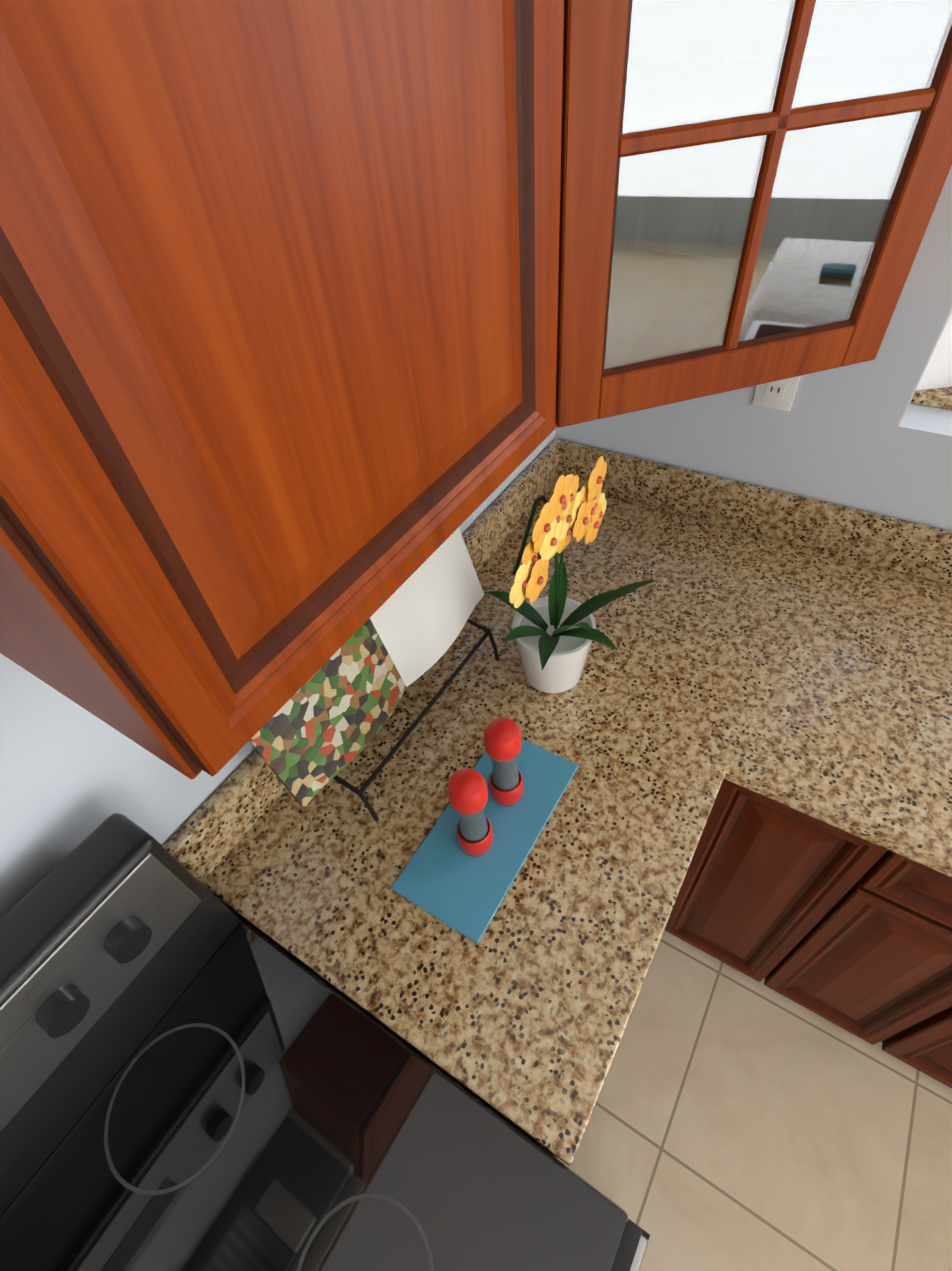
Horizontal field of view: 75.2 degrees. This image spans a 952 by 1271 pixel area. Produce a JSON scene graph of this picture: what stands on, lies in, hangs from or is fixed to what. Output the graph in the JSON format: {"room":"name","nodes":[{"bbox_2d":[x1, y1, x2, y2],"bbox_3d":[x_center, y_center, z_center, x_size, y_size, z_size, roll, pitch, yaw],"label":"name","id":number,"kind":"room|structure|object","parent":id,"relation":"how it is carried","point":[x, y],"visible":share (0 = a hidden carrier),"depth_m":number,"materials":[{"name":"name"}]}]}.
{"room":"kitchen","nodes":[
{"label":"kitchen","id":0,"kind":"room"},
{"bbox_2d":[0,428,555,918],"bbox_3d":[-1.201,0.995,0.000,0.100,2.560,5.300,22,53,24],"label":"wall","id":1,"kind":"structure","parent":0,"point":[72,776],"depth_m":0.71,"materials":[{"name":"white paint"}]},
{"bbox_2d":[0,0,619,779],"bbox_3d":[-0.181,-0.388,0.396,0.353,0.762,0.605,22,53,24],"label":"upper cabinet","id":2,"kind":"object","parent":1,"relation":"attached to","point":[328,328],"depth_m":0.37,"materials":[{"name":"brown wood"}]},
{"bbox_2d":[592,0,951,415],"bbox_3d":[0.279,-0.581,0.494,0.308,0.691,0.336,22,53,24],"label":"upper cabinet","id":3,"kind":"object","parent":1,"relation":"attached to","point":[778,171],"depth_m":0.76,"materials":[{"name":"brown wood"}]},
{"bbox_2d":[555,166,951,530],"bbox_3d":[2.943,0.257,0.266,6.200,2.560,0.510,22,53,24],"label":"wall","id":4,"kind":"structure","parent":0,"point":[839,436],"depth_m":1.19,"materials":[{"name":"white paint"}]},
{"bbox_2d":[752,376,799,410],"bbox_3d":[0.577,-0.488,1.177,0.072,0.116,0.008,22,53,24],"label":"electrical outlet","id":5,"kind":"object","parent":4,"relation":"attached to","point":[779,395],"visible":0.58,"depth_m":1.20,"materials":[{"name":"white plastic"}]},
{"bbox_2d":[910,387,951,409],"bbox_3d":[1.759,-0.210,0.851,2.018,0.022,0.324,22,53,24],"label":"window sill","id":6,"kind":"structure","parent":4,"relation":"attached to","point":[939,398],"depth_m":1.16,"materials":[{"name":"stone"}]},
{"bbox_2d":[557,930,951,1270],"bbox_3d":[1.534,2.957,-0.395,6.200,0.060,5.200,22,53,24],"label":"floor","id":7,"kind":"structure","parent":0,"point":[739,1121],"depth_m":1.37,"materials":[{"name":"tile"}]},
{"bbox_2d":[0,813,649,1270],"bbox_3d":[-0.259,0.983,0.776,0.758,1.185,0.792,22,53,24],"label":"range","id":8,"kind":"object","parent":7,"relation":"on","point":[196,1073],"visible":1,"depth_m":0.71,"materials":[{"name":"black metal"}]},
{"bbox_2d":[664,779,951,1058],"bbox_3d":[0.829,0.405,1.430,0.574,0.854,0.619,22,53,24],"label":"base cabinet","id":9,"kind":"object","parent":7,"relation":"on","point":[843,929],"depth_m":1.20,"materials":[{"name":"brown wood"}]},
{"bbox_2d":[462,438,951,876],"bbox_3d":[1.349,0.297,0.787,3.097,0.153,0.639,22,53,24],"label":"countertop","id":10,"kind":"structure","parent":9,"relation":"on","point":[791,650],"depth_m":1.22,"materials":[{"name":"stone"}]},
{"bbox_2d":[486,456,658,692],"bbox_3d":[0.120,-0.062,0.961,0.279,0.478,0.314,22,53,24],"label":"orchid","id":11,"kind":"object","parent":10,"relation":"on","point":[554,633],"visible":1,"depth_m":0.98,"materials":[{"name":"yellow plant"}]},
{"bbox_3d":[0.026,0.596,1.334,0.618,0.854,0.614,22,53,24],"label":"base cabinet","id":12,"kind":"object","parent":7,"relation":"on","visible":0},
{"bbox_2d":[163,606,770,1164],"bbox_3d":[-0.011,0.271,0.950,0.643,0.153,0.579,22,53,24],"label":"countertop","id":13,"kind":"structure","parent":12,"relation":"on","point":[531,1017],"depth_m":0.92,"materials":[{"name":"stone"}]},
{"bbox_2d":[248,527,499,821],"bbox_3d":[-0.140,0.009,0.976,0.168,0.392,0.510,22,53,24],"label":"cookbook stand","id":14,"kind":"object","parent":13,"relation":"on","point":[317,732],"visible":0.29,"depth_m":0.96,"materials":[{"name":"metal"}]},
{"bbox_2d":[391,739,578,943],"bbox_3d":[0.023,0.293,0.964,0.150,0.004,0.320,22,53,24],"label":"cutting board","id":15,"kind":"object","parent":13,"relation":"on","point":[444,877],"visible":0.71,"depth_m":0.93,"materials":[{"name":"blue plastic"}]},
{"bbox_2d":[447,768,492,855],"bbox_3d":[-0.007,0.251,0.880,0.054,0.179,0.054,22,53,24],"label":"salt grinder","id":16,"kind":"object","parent":15,"relation":"on","point":[467,790],"visible":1,"depth_m":0.83,"materials":[{"name":"red plastic"}]},
{"bbox_2d":[484,718,522,804],"bbox_3d":[0.043,0.190,0.932,0.054,0.179,0.054,22,53,24],"label":"pepper grinder","id":17,"kind":"object","parent":15,"relation":"on","point":[503,741],"visible":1,"depth_m":0.89,"materials":[{"name":"red plastic"}]}
]}

